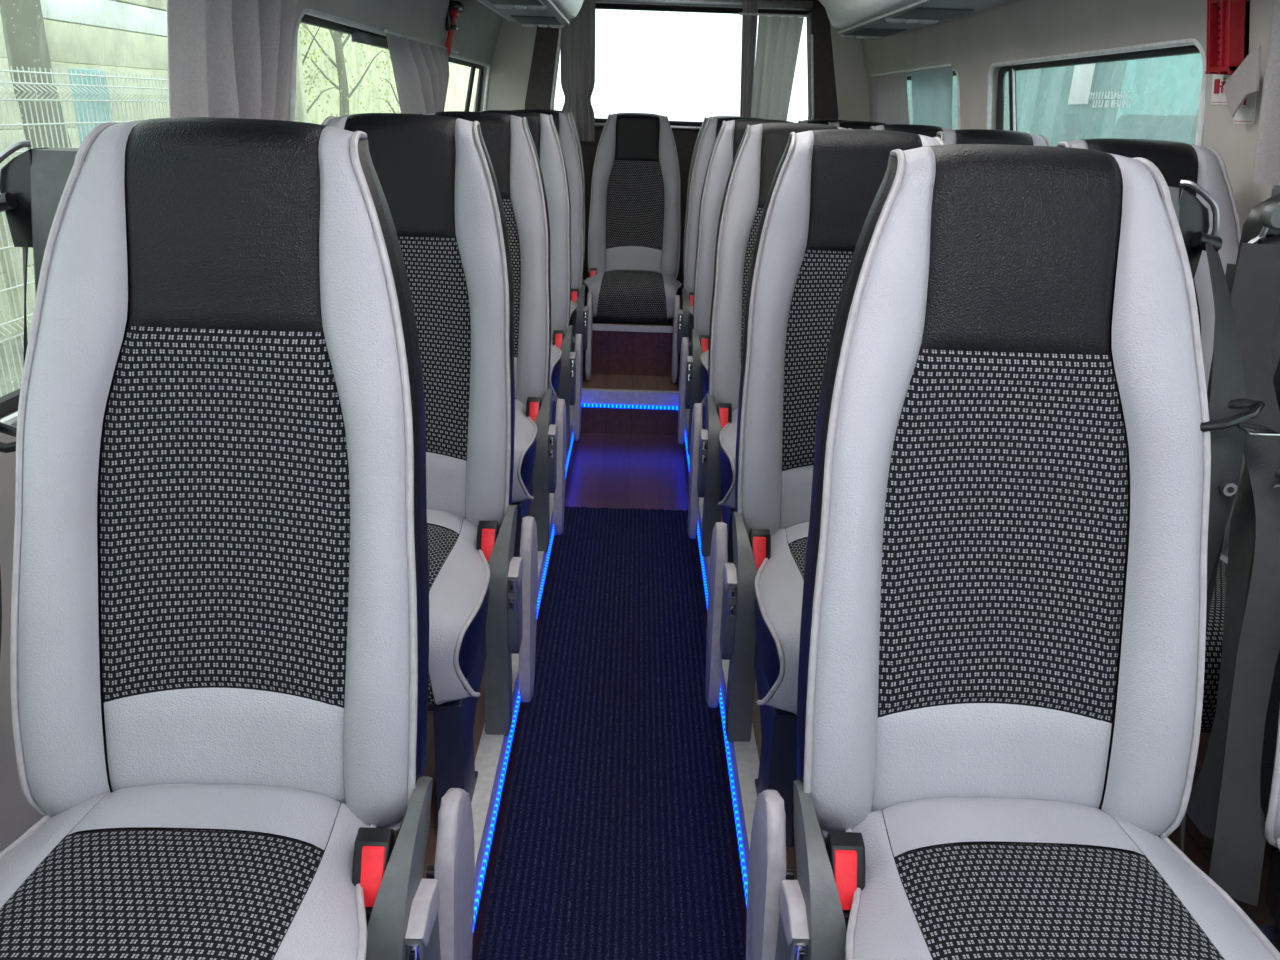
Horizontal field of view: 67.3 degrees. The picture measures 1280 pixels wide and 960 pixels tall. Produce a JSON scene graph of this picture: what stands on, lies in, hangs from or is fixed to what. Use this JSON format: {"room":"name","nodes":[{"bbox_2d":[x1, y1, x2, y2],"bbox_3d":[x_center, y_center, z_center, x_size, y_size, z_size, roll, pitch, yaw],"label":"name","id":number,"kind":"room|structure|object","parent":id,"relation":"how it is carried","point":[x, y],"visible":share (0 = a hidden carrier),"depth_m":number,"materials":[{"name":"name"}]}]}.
{"room":"vehicle interior","nodes":[
{"label":"vehicle interior","id":0,"kind":"room"},
{"bbox_2d":[0,0,502,851],"bbox_3d":[-0.676,-0.376,1.957,0.372,1.980,6.520,2,21,-1],"label":"wall","id":1,"kind":"structure","parent":0,"point":[476,36],"depth_m":2.05,"materials":[{"name":"plastic"}]},
{"bbox_2d":[0,24,167,432],"bbox_3d":[-0.780,-0.166,0.607,0.140,0.647,2.357,2,21,-1],"label":"window","id":2,"kind":"structure","parent":1,"relation":"in","point":[9,402],"depth_m":1.27,"materials":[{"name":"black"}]},
{"bbox_2d":[167,0,296,119],"bbox_3d":[-0.695,-0.775,1.644,0.143,0.490,0.435,2,21,-1],"label":"curtain","id":3,"kind":"object","parent":1,"relation":"hanging from","point":[227,58],"visible":0.57,"depth_m":1.65,"materials":[{"name":"grey fabric"}]},
{"bbox_2d":[288,8,408,120],"bbox_3d":[-0.786,-1.000,2.831,0.126,0.592,1.527,2,21,-1],"label":"window","id":4,"kind":"structure","parent":1,"relation":"in","point":[360,33],"depth_m":2.30,"materials":[{"name":"black metal"}]},
{"bbox_2d":[384,29,457,52],"bbox_3d":[-0.696,-1.430,3.146,0.010,0.010,1.100,2,21,-1],"label":"curtain rod","id":5,"kind":"object","parent":1,"relation":"attached to","point":[385,30],"visible":0.85,"depth_m":2.91,"materials":[{"name":"grey metal"}]},
{"bbox_2d":[386,34,448,113],"bbox_3d":[-0.718,-1.265,3.173,0.105,0.316,0.970,2,21,-1],"label":"curtain","id":6,"kind":"object","parent":5,"relation":"hanging from","point":[420,70],"visible":0.65,"depth_m":3.03,"materials":[{"name":"grey fabric"}]},
{"bbox_2d":[444,0,463,59],"bbox_3d":[-0.673,-1.606,3.443,0.075,0.202,0.100,2,21,-1],"label":"hammer","id":7,"kind":"object","parent":1,"relation":"attached to","point":[455,7],"visible":0.88,"depth_m":3.41,"materials":[{"name":"red plastic"}]},
{"bbox_2d":[447,53,489,111],"bbox_3d":[-0.786,-1.524,4.194,0.124,0.582,1.127,2,21,-1],"label":"window","id":8,"kind":"structure","parent":1,"relation":"in","point":[453,58],"depth_m":4.39,"materials":[{"name":"black rubber"}]},
{"bbox_2d":[477,0,583,27],"bbox_3d":[-0.348,-1.117,1.616,0.369,0.310,5.020,2,21,-1],"label":"console","id":9,"kind":"object","parent":1,"relation":"attached to","point":[530,13],"visible":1,"depth_m":3.45,"materials":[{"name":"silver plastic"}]},
{"bbox_2d":[493,4,513,8],"bbox_3d":[-0.452,-1.569,3.183,0.068,0.011,0.068,2,21,-1],"label":"air vent","id":10,"kind":"object","parent":9,"relation":"attached to","point":[501,6],"depth_m":3.16,"materials":[{"name":"white plastic"}]},
{"bbox_2d":[514,5,525,8],"bbox_3d":[-0.397,-1.567,3.184,0.036,0.010,0.050,2,21,-1],"label":"reading lamp","id":11,"kind":"object","parent":9,"relation":"on","point":[516,6],"depth_m":3.16,"materials":[{"name":"white plastic"}]},
{"bbox_2d":[521,24,536,26],"bbox_3d":[-0.451,-1.853,3.915,0.068,0.011,0.068,2,21,-1],"label":"air vent","id":12,"kind":"object","parent":9,"relation":"attached to","point":[525,25],"depth_m":3.90,"materials":[{"name":"white plastic"}]},
{"bbox_2d":[527,5,546,9],"bbox_3d":[-0.342,-1.565,3.185,0.068,0.011,0.068,2,21,-1],"label":"air vent","id":13,"kind":"object","parent":9,"relation":"attached to","point":[544,7],"depth_m":3.16,"materials":[{"name":"white plastic"}]},
{"bbox_2d":[548,25,563,27],"bbox_3d":[-0.341,-1.849,3.917,0.068,0.011,0.068,2,21,-1],"label":"air vent","id":14,"kind":"object","parent":9,"relation":"attached to","point":[552,26],"depth_m":3.90,"materials":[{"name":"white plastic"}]},
{"bbox_2d":[550,28,561,109],"bbox_3d":[-0.407,-1.959,4.663,0.056,0.451,0.012,2,21,-1],"label":"trim","id":15,"kind":"structure","parent":1,"relation":"attached to","point":[560,29],"depth_m":4.65,"materials":[{"name":"grey plastic"}]},
{"bbox_2d":[565,433,688,509],"bbox_3d":[-0.046,0.754,1.634,0.434,0.050,5.100,2,21,-1],"label":"floor","id":16,"kind":"structure","parent":0,"point":[620,471],"depth_m":3.57,"materials":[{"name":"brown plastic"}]},
{"bbox_2d":[477,506,744,959],"bbox_3d":[-0.045,0.801,1.431,0.426,0.009,3.889,2,21,-1],"label":"carpet runner","id":17,"kind":"object","parent":16,"relation":"on","point":[615,841],"visible":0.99,"depth_m":1.95,"materials":[{"name":"blue carpet"}]},
{"bbox_2d":[580,0,825,283],"bbox_3d":[0.194,-1.572,5.021,2.000,2.050,0.060,2,21,-1],"label":"wall","id":18,"kind":"structure","parent":0,"point":[685,140],"depth_m":4.95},
{"bbox_2d":[486,18,536,110],"bbox_3d":[-0.647,-1.671,4.841,0.314,1.330,0.195,2,21,-1],"label":"trim","id":19,"kind":"structure","parent":18,"relation":"attached to","point":[510,67],"depth_m":4.64,"materials":[{"name":"plastic"}]},
{"bbox_2d":[525,24,560,109],"bbox_3d":[-0.481,-1.673,4.862,0.192,1.330,0.155,2,21,-1],"label":"trim","id":20,"kind":"structure","parent":18,"relation":"attached to","point":[540,83],"depth_m":4.66,"materials":[{"name":"black plastic"}]},
{"bbox_2d":[583,281,682,376],"bbox_3d":[0.170,-0.756,4.692,1.985,0.210,1.145,2,21,-1],"label":"baseboard","id":21,"kind":"structure","parent":18,"relation":"attached to","point":[613,352],"depth_m":4.16,"materials":[{"name":"brown wood"}]},
{"bbox_2d":[524,109,585,284],"bbox_3d":[-0.465,-1.207,4.317,0.439,0.854,0.732,2,21,-1],"label":"passenger seat","id":22,"kind":"object","parent":21,"relation":"on","point":[570,114],"visible":0.06,"depth_m":4.43,"materials":[{"name":"black leather"}]},
{"bbox_2d":[584,112,681,323],"bbox_3d":[-0.022,-1.193,4.322,0.439,0.854,0.732,2,21,-1],"label":"passenger seat","id":23,"kind":"object","parent":21,"relation":"on","point":[634,230],"visible":0.94,"depth_m":4.44,"materials":[{"name":"grey fabric"}]},
{"bbox_2d":[585,277,680,314],"bbox_3d":[-0.033,-0.834,4.319,0.434,0.117,0.412,2,21,-1],"label":"seat cushion","id":24,"kind":"object","parent":23,"relation":"on","point":[664,294],"depth_m":4.11,"materials":[{"name":"black fabric"}]},
{"bbox_2d":[593,323,672,332],"bbox_3d":[0.175,-0.646,4.133,1.600,0.022,0.036,2,21,-1],"label":"trim","id":25,"kind":"structure","parent":21,"relation":"attached to","point":[600,327],"depth_m":4.11,"materials":[{"name":"metal"}]},
{"bbox_2d":[683,116,743,287],"bbox_3d":[0.421,-1.180,4.327,0.439,0.854,0.732,2,21,-1],"label":"passenger seat","id":26,"kind":"object","parent":21,"relation":"on","point":[705,118],"visible":0.02,"depth_m":4.44,"materials":[{"name":"black leather"}]},
{"bbox_2d":[798,119,844,124],"bbox_3d":[0.861,-1.166,4.332,0.439,0.854,0.732,2,21,-1],"label":"passenger seat","id":27,"kind":"object","parent":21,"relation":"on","point":[815,121],"visible":0.03,"depth_m":4.44,"materials":[{"name":"black leather"}]},
{"bbox_2d":[595,0,812,129],"bbox_3d":[0.216,-2.068,4.788,1.330,0.605,0.084,2,21,-1],"label":"window","id":28,"kind":"structure","parent":18,"relation":"in","point":[762,4],"depth_m":4.67,"materials":[{"name":"black rubber"}]},
{"bbox_2d":[560,0,595,140],"bbox_3d":[-0.306,-2.029,4.728,0.177,0.680,0.037,2,21,-1],"label":"curtain","id":29,"kind":"object","parent":28,"relation":"hanging from","point":[577,42],"visible":0.74,"depth_m":4.73,"materials":[{"name":"fabric"}]},
{"bbox_2d":[739,13,808,16],"bbox_3d":[0.649,-2.246,4.641,0.340,0.010,0.010,2,21,-1],"label":"curtain rod","id":30,"kind":"object","parent":18,"relation":"attached to","point":[757,14],"visible":1,"depth_m":4.64,"materials":[{"name":"grey metal"}]},
{"bbox_2d":[740,2,757,116],"bbox_3d":[0.527,-1.973,4.757,0.085,0.710,0.032,2,21,-1],"label":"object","id":31,"kind":"object","parent":30,"relation":"hanging from","point":[749,22],"visible":0.74,"depth_m":4.72,"materials":[{"name":"fabric"}]},
{"bbox_2d":[750,15,803,120],"bbox_3d":[0.668,-1.938,4.764,0.229,0.650,0.031,-1,21,-7],"label":"curtain","id":32,"kind":"object","parent":30,"relation":"hanging from","point":[778,37],"visible":0.71,"depth_m":4.72,"materials":[{"name":"fabric"}]},
{"bbox_2d":[806,11,838,119],"bbox_3d":[0.884,-1.631,4.877,0.183,1.330,0.155,2,21,-1],"label":"trim","id":33,"kind":"structure","parent":18,"relation":"attached to","point":[817,23],"depth_m":4.67,"materials":[{"name":"black plastic"}]},
{"bbox_2d":[830,23,869,121],"bbox_3d":[1.017,-1.620,4.860,0.284,1.330,0.195,2,21,-1],"label":"trim","id":34,"kind":"structure","parent":18,"relation":"attached to","point":[851,80],"depth_m":4.65,"materials":[{"name":"plastic"}]},
{"bbox_2d":[334,374,1275,926],"bbox_3d":[0.163,0.421,2.265,2.000,0.228,6.520,2,21,-1],"label":"floor","id":35,"kind":"structure","parent":0,"point":[1198,847],"depth_m":1.66,"materials":[{"name":"brown plastic"}]},
{"bbox_2d":[0,117,474,959],"bbox_3d":[-0.474,0.223,0.937,0.557,1.073,0.754,2,21,-1],"label":"passenger seat","id":36,"kind":"object","parent":35,"relation":"on","point":[219,637],"visible":1,"depth_m":1.01,"materials":[{"name":"black fabric"}]},
{"bbox_2d":[0,822,366,959],"bbox_3d":[-0.459,0.485,0.884,0.431,0.117,0.412,2,21,-1],"label":"seat cushion","id":37,"kind":"object","parent":36,"relation":"on","point":[336,879],"depth_m":0.96,"materials":[{"name":"black fabric"}]},
{"bbox_2d":[321,113,537,834],"bbox_3d":[-0.473,-0.061,1.668,0.557,1.073,0.754,2,21,-1],"label":"passenger seat","id":38,"kind":"object","parent":35,"relation":"on","point":[436,174],"visible":0.48,"depth_m":1.73,"materials":[{"name":"grey leather"}]},
{"bbox_2d":[432,530,489,700],"bbox_3d":[-0.458,0.201,1.616,0.431,0.117,0.412,2,21,-1],"label":"seat cushion","id":39,"kind":"object","parent":38,"relation":"on","point":[457,637],"depth_m":1.46,"materials":[{"name":"white leather"}]},
{"bbox_2d":[421,111,565,556],"bbox_3d":[-0.472,-0.346,2.400,0.557,1.073,0.754,2,21,-1],"label":"passenger seat","id":40,"kind":"object","parent":35,"relation":"on","point":[539,470],"visible":0.28,"depth_m":2.46,"materials":[{"name":"grey leather"}]},
{"bbox_2d":[520,437,536,493],"bbox_3d":[-0.458,-0.083,2.348,0.431,0.117,0.412,2,21,-1],"label":"seat cushion","id":41,"kind":"object","parent":40,"relation":"on","point":[528,445],"depth_m":2.19,"materials":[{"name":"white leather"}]},
{"bbox_2d":[471,405,572,902],"bbox_3d":[-0.272,0.579,1.566,0.041,0.055,5.100,2,21,-1],"label":"trim","id":42,"kind":"structure","parent":35,"relation":"attached to","point":[490,757],"depth_m":1.69,"materials":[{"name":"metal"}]},
{"bbox_2d":[473,435,572,929],"bbox_3d":[-0.253,0.542,1.760,0.008,0.012,4.689,2,21,-1],"label":"led strip","id":43,"kind":"object","parent":35,"relation":"attached to","point":[477,899],"visible":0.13,"depth_m":1.75,"materials":[{"name":"blue plastic"}]},
{"bbox_2d":[480,110,582,451],"bbox_3d":[-0.472,-0.630,3.132,0.557,1.073,0.754,2,21,-1],"label":"passenger seat","id":44,"kind":"object","parent":35,"relation":"on","point":[565,378],"visible":0.25,"depth_m":3.19,"materials":[{"name":"grey leather"}]},
{"bbox_2d":[551,358,561,395],"bbox_3d":[-0.457,-0.367,3.079,0.431,0.117,0.412,2,21,-1],"label":"seat cushion","id":45,"kind":"object","parent":44,"relation":"on","point":[556,363],"depth_m":2.92,"materials":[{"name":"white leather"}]},
{"bbox_2d":[511,110,592,385],"bbox_3d":[-0.471,-0.914,3.864,0.557,1.073,0.754,2,21,-1],"label":"passenger seat","id":46,"kind":"object","parent":35,"relation":"on","point":[581,316],"visible":0.23,"depth_m":3.92,"materials":[{"name":"grey leather"}]},
{"bbox_2d":[569,309,576,333],"bbox_3d":[-0.456,-0.651,3.811,0.431,0.117,0.412,2,21,-1],"label":"seat cushion","id":47,"kind":"object","parent":46,"relation":"on","point":[573,312],"depth_m":3.67,"materials":[{"name":"black leather"}]},
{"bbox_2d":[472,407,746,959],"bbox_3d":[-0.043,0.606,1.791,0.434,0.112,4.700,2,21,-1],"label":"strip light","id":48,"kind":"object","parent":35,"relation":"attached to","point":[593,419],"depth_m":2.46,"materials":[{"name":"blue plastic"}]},
{"bbox_2d":[582,388,678,405],"bbox_3d":[-0.037,-0.340,3.954,0.494,0.056,0.030,2,21,-1],"label":"trim","id":49,"kind":"structure","parent":35,"relation":"attached to","point":[589,395],"depth_m":3.94,"materials":[{"name":"metal"}]},
{"bbox_2d":[581,403,678,409],"bbox_3d":[-0.039,-0.302,3.953,0.426,0.012,0.009,2,21,-1],"label":"led strip","id":50,"kind":"object","parent":49,"relation":"attached to","point":[582,404],"visible":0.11,"depth_m":3.95,"materials":[{"name":"blue plastic"}]},
{"bbox_2d":[671,117,760,383],"bbox_3d":[0.406,-0.887,3.873,0.511,1.073,0.754,2,21,-1],"label":"passenger seat","id":51,"kind":"object","parent":35,"relation":"on","point":[682,318],"visible":0.2,"depth_m":3.93,"materials":[{"name":"grey leather"}]},
{"bbox_2d":[689,313,692,335],"bbox_3d":[0.399,-0.625,3.821,0.431,0.117,0.412,2,21,-1],"label":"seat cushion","id":52,"kind":"object","parent":51,"relation":"on","point":[690,314],"depth_m":3.69,"materials":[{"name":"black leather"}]},
{"bbox_2d":[685,431,747,905],"bbox_3d":[0.171,0.555,1.765,0.008,0.012,4.689,2,21,-1],"label":"led strip","id":53,"kind":"object","parent":35,"relation":"attached to","point":[740,845],"visible":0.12,"depth_m":1.79,"materials":[{"name":"blue plastic"}]},
{"bbox_2d":[685,409,758,881],"bbox_3d":[0.192,0.593,1.571,0.041,0.055,5.100,2,21,-1],"label":"trim","id":54,"kind":"structure","parent":35,"relation":"attached to","point":[744,757],"depth_m":1.71,"materials":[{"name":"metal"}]},
{"bbox_2d":[678,119,794,454],"bbox_3d":[0.405,-0.603,3.142,0.511,1.073,0.754,2,21,-1],"label":"passenger seat","id":55,"kind":"object","parent":35,"relation":"on","point":[693,377],"visible":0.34,"depth_m":3.20,"materials":[{"name":"grey leather"}]},
{"bbox_2d":[700,362,707,396],"bbox_3d":[0.399,-0.341,3.089,0.431,0.117,0.412,2,21,-1],"label":"seat cushion","id":56,"kind":"object","parent":55,"relation":"on","point":[703,365],"depth_m":2.94,"materials":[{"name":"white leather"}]},
{"bbox_2d":[688,123,850,562],"bbox_3d":[0.404,-0.319,2.410,0.511,1.073,0.754,2,21,-1],"label":"passenger seat","id":57,"kind":"object","parent":35,"relation":"on","point":[761,149],"visible":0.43,"depth_m":2.47,"materials":[{"name":"grey leather"}]},
{"bbox_2d":[719,444,732,499],"bbox_3d":[0.398,-0.057,2.357,0.431,0.117,0.412,2,21,-1],"label":"seat cushion","id":58,"kind":"object","parent":57,"relation":"on","point":[725,450],"depth_m":2.19,"materials":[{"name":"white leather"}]},
{"bbox_2d":[706,129,944,846],"bbox_3d":[0.404,-0.035,1.678,0.511,1.073,0.754,2,21,-1],"label":"passenger seat","id":59,"kind":"object","parent":35,"relation":"on","point":[825,184],"visible":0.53,"depth_m":1.74,"materials":[{"name":"grey leather"}]},
{"bbox_2d":[754,540,803,698],"bbox_3d":[0.397,0.227,1.625,0.431,0.117,0.412,2,21,-1],"label":"seat cushion","id":60,"kind":"object","parent":59,"relation":"on","point":[778,640],"depth_m":1.49,"materials":[{"name":"white leather"}]},
{"bbox_2d":[828,121,887,129],"bbox_3d":[0.882,-0.877,3.878,0.483,1.064,0.767,2,21,-1],"label":"passenger seat","id":61,"kind":"object","parent":35,"relation":"on","point":[866,125],"visible":0.03,"depth_m":3.94,"materials":[{"name":"black leather"}]},
{"bbox_2d":[870,124,952,137],"bbox_3d":[0.881,-0.593,3.146,0.483,1.064,0.767,2,21,-1],"label":"passenger seat","id":62,"kind":"object","parent":35,"relation":"on","point":[926,130],"visible":0.03,"depth_m":3.20,"materials":[{"name":"black leather"}]},
{"bbox_2d":[936,129,1050,145],"bbox_3d":[0.880,-0.309,2.414,0.483,1.064,0.767,2,21,-1],"label":"passenger seat","id":63,"kind":"object","parent":35,"relation":"on","point":[964,136],"visible":0.04,"depth_m":2.47,"materials":[{"name":"black leather"}]},
{"bbox_2d":[746,144,1279,959],"bbox_3d":[0.403,0.245,0.957,0.511,1.073,0.754,2,21,-1],"label":"passenger seat","id":64,"kind":"object","parent":35,"relation":"on","point":[1025,479],"visible":1,"depth_m":1.03,"materials":[{"name":"black fabric"}]},
{"bbox_2d":[845,829,1224,959],"bbox_3d":[0.396,0.507,0.904,0.431,0.117,0.412,2,21,-1],"label":"seat cushion","id":65,"kind":"object","parent":64,"relation":"on","point":[877,888],"depth_m":0.98,"materials":[{"name":"black fabric"}]},
{"bbox_2d":[1057,138,1276,852],"bbox_3d":[0.880,-0.025,1.683,0.483,1.064,0.767,2,21,-1],"label":"passenger seat","id":66,"kind":"object","parent":35,"relation":"on","point":[1176,161],"visible":0.13,"depth_m":1.74,"materials":[{"name":"black leather"}]},
{"bbox_2d":[1186,188,1279,952],"bbox_3d":[0.893,0.256,0.962,0.483,1.064,0.767,2,21,-1],"label":"passenger seat","id":67,"kind":"object","parent":35,"relation":"on","point":[1234,801],"visible":0.81,"depth_m":1.08,"materials":[{"name":"black leather"}]},
{"bbox_2d":[1265,848,1279,929],"bbox_3d":[0.903,0.522,0.910,0.434,0.117,0.412,2,21,-1],"label":"seat cushion","id":68,"kind":"object","parent":67,"relation":"on","point":[1272,898],"depth_m":1.08,"materials":[{"name":"black leather"}]},
{"bbox_2d":[861,0,1279,556],"bbox_3d":[1.015,-0.324,1.976,0.372,1.980,6.520,2,21,-1],"label":"wall","id":69,"kind":"structure","parent":0,"point":[1017,29],"depth_m":2.44,"materials":[{"name":"plastic"}]},
{"bbox_2d":[811,34,813,118],"bbox_3d":[0.835,-1.921,4.676,0.052,0.451,0.012,2,21,-1],"label":"trim","id":70,"kind":"structure","parent":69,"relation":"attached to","point":[812,60],"depth_m":4.66,"materials":[{"name":"plastic"}]},
{"bbox_2d":[871,64,951,76],"bbox_3d":[1.075,-1.656,3.893,0.010,0.010,1.220,2,21,-1],"label":"curtain rod","id":71,"kind":"object","parent":69,"relation":"attached to","point":[944,65],"visible":1,"depth_m":3.75,"materials":[{"name":"grey metal"}]},
{"bbox_2d":[873,73,908,123],"bbox_3d":[1.106,-1.528,4.254,0.084,0.482,0.640,2,21,-1],"label":"curtain","id":72,"kind":"object","parent":71,"relation":"hanging from","point":[890,94],"visible":0.43,"depth_m":4.20,"materials":[{"name":"grey fabric"}]},
{"bbox_2d":[911,68,952,128],"bbox_3d":[1.105,-1.306,3.686,0.087,0.480,0.580,2,21,-1],"label":"curtain","id":73,"kind":"object","parent":71,"relation":"hanging from","point":[932,91],"visible":0.41,"depth_m":3.55,"materials":[{"name":"fabric"}]},
{"bbox_2d":[819,0,1014,39],"bbox_3d":[0.863,-1.080,1.629,0.354,0.310,5.020,2,21,-1],"label":"overhead luggage rack","id":74,"kind":"object","parent":69,"relation":"attached to","point":[860,19],"visible":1,"depth_m":3.20,"materials":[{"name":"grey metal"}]},
{"bbox_2d":[840,35,855,38],"bbox_3d":[0.851,-1.813,3.929,0.068,0.011,0.068,2,21,-1],"label":"air vent","id":75,"kind":"object","parent":74,"relation":"attached to","point":[842,36],"depth_m":3.91,"materials":[{"name":"white plastic"}]},
{"bbox_2d":[856,36,866,38],"bbox_3d":[0.906,-1.812,3.930,0.036,0.010,0.050,2,21,-1],"label":"reading lamp","id":76,"kind":"object","parent":74,"relation":"attached to","point":[858,37],"depth_m":3.91,"materials":[{"name":"white plastic"}]},
{"bbox_2d":[867,36,882,39],"bbox_3d":[0.961,-1.809,3.931,0.068,0.011,0.068,2,21,-1],"label":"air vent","id":77,"kind":"object","parent":74,"relation":"attached to","point":[869,37],"depth_m":3.91,"materials":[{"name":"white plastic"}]},
{"bbox_2d":[885,18,905,22],"bbox_3d":[0.850,-1.529,3.198,0.068,0.011,0.068,2,21,-1],"label":"air vent","id":78,"kind":"object","parent":74,"relation":"attached to","point":[890,20],"depth_m":3.18,"materials":[{"name":"white plastic"}]},
{"bbox_2d":[905,19,918,22],"bbox_3d":[0.905,-1.528,3.198,0.036,0.010,0.050,2,21,-1],"label":"reading lamp","id":79,"kind":"object","parent":74,"relation":"on","point":[906,20],"depth_m":3.18,"materials":[{"name":"white plastic"}]},
{"bbox_2d":[919,19,938,23],"bbox_3d":[0.960,-1.525,3.199,0.068,0.011,0.068,2,21,-1],"label":"air vent","id":80,"kind":"object","parent":74,"relation":"attached to","point":[920,21],"depth_m":3.18,"materials":[{"name":"white plastic"}]},
{"bbox_2d":[880,67,960,129],"bbox_3d":[1.146,-1.370,3.972,0.124,0.582,1.207,2,21,-1],"label":"window","id":81,"kind":"structure","parent":69,"relation":"in","point":[954,69],"depth_m":3.37,"materials":[{"name":"grey plastic"}]},
{"bbox_2d":[986,38,1205,146],"bbox_3d":[1.145,-0.815,2.546,0.123,0.579,1.267,2,21,-1],"label":"window","id":82,"kind":"structure","parent":69,"relation":"in","point":[1184,46],"depth_m":2.40,"materials":[{"name":"grey plastic"}]},
{"bbox_2d":[1211,74,1231,104],"bbox_3d":[1.109,-0.748,1.832,0.014,0.061,0.064,2,21,-1],"label":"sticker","id":83,"kind":"object","parent":69,"relation":"attached to","point":[1218,97],"visible":0.69,"depth_m":1.84,"materials":[{"name":"white paper"}]},
{"bbox_2d":[1205,0,1250,74],"bbox_3d":[1.078,-0.816,1.758,0.072,0.137,0.080,2,21,-1],"label":"box","id":84,"kind":"object","parent":69,"relation":"attached to","point":[1228,21],"visible":0.94,"depth_m":1.74,"materials":[{"name":"red plastic"}]},
{"bbox_2d":[1233,92,1256,123],"bbox_3d":[1.110,-0.711,1.761,0.022,0.109,0.064,2,21,-1],"label":"exit sign","id":85,"kind":"object","parent":69,"relation":"attached to","point":[1245,114],"visible":0.41,"depth_m":1.76,"materials":[{"name":"white plastic"}]},
{"bbox_2d":[1253,0,1279,184],"bbox_3d":[1.078,-0.641,1.466,0.097,0.385,0.400,2,21,-1],"label":"curtain","id":86,"kind":"object","parent":69,"relation":"attached to","point":[1267,151],"visible":1,"depth_m":1.63,"materials":[{"name":"grey fabric"}]},
{"bbox_2d":[1223,46,1261,116],"bbox_3d":[1.074,-0.708,1.717,0.018,0.112,0.166,7,22,13],"label":"tie","id":87,"kind":"object","parent":86,"relation":"attached to","point":[1244,81],"visible":1,"depth_m":1.70,"materials":[{"name":"grey fabric"}]},
{"label":"outside","id":88,"kind":"structure","parent":0,"visible":0},
{"bbox_2d":[0,338,23,396],"bbox_3d":[-0.052,-3.184,13.782,60.000,0.100,52.000,2,21,-1],"label":"ground","id":89,"kind":"structure","parent":88,"point":[19,342],"depth_m":7.24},
{"bbox_2d":[0,0,71,149],"bbox_3d":[-4.188,-4.414,6.428,3.311,7.308,3.790,18,26,35],"label":"tree","id":90,"kind":"object","parent":89,"relation":"on","point":[26,45],"visible":0.33,"depth_m":6.65,"materials":[{"name":"green plant"}]},
{"bbox_2d":[68,69,112,143],"bbox_3d":[-3.293,-1.454,6.036,0.100,2.070,0.240,2,21,-1],"label":"door","id":91,"kind":"structure","parent":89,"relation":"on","point":[73,70],"depth_m":5.65,"materials":[{"name":"blue paint"}]},
{"bbox_2d":[0,66,168,396],"bbox_3d":[-3.196,-1.562,6.198,0.058,1.960,5.520,2,21,-1],"label":"mesh fence","id":92,"kind":"object","parent":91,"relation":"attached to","point":[33,124],"visible":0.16,"depth_m":5.19,"materials":[{"name":"metal"}]},
{"bbox_2d":[0,0,306,344],"bbox_3d":[-5.167,-3.115,8.236,0.220,3.450,13.600,2,21,-1],"label":"building","id":93,"kind":"structure","parent":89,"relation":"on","point":[67,42],"depth_m":9.02,"materials":[{"name":"white"}]},
{"bbox_2d":[0,19,478,128],"bbox_3d":[-9.039,-15.924,38.882,0.200,4.900,66.000,2,21,-1],"label":"wall","id":94,"kind":"structure","parent":89,"relation":"on","point":[458,81],"depth_m":30.31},
{"bbox_2d":[299,23,380,122],"bbox_3d":[-6.653,-8.696,17.384,2.654,7.160,4.095,10,23,21],"label":"tree","id":95,"kind":"object","parent":89,"relation":"on","point":[303,26],"visible":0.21,"depth_m":18.02,"materials":[{"name":"green plant"}]},
{"bbox_2d":[300,22,393,116],"bbox_3d":[-7.162,-10.795,22.852,3.367,7.082,2.922,-11,25,-30],"label":"tree","id":96,"kind":"object","parent":89,"relation":"on","point":[336,36],"visible":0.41,"depth_m":22.90,"materials":[{"name":"green plant"}]},
{"bbox_2d":[344,44,399,112],"bbox_3d":[-5.919,-11.783,24.884,2.834,7.550,3.361,2,21,-1],"label":"tree","id":97,"kind":"object","parent":89,"relation":"on","point":[392,87],"visible":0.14,"depth_m":24.99,"materials":[{"name":"green plant"}]},
{"bbox_2d":[907,53,1201,147],"bbox_3d":[3.280,-1.394,5.463,1.910,2.800,8.000,2,21,-1],"label":"minibus","id":98,"kind":"object","parent":89,"relation":"on","point":[1075,102],"visible":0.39,"depth_m":6.09,"materials":[{"name":"teal glass"}]},
{"bbox_2d":[1018,69,1040,132],"bbox_3d":[2.431,-2.418,5.978,0.024,0.840,0.200,2,21,-1],"label":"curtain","id":99,"kind":"object","parent":98,"relation":"hanging from","point":[1033,78],"depth_m":5.98,"materials":[{"name":"fabric"}]},
{"bbox_2d":[1041,66,1064,144],"bbox_3d":[2.430,-2.284,5.633,0.024,0.840,0.160,2,21,-1],"label":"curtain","id":100,"kind":"object","parent":98,"relation":"hanging from","point":[1057,76],"depth_m":5.64,"materials":[{"name":"fabric"}]},
{"bbox_2d":[1101,60,1126,137],"bbox_3d":[2.430,-2.002,4.906,0.024,0.840,0.100,2,21,-1],"label":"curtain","id":101,"kind":"object","parent":98,"relation":"hanging from","point":[1120,66],"depth_m":4.92,"materials":[{"name":"fabric"}]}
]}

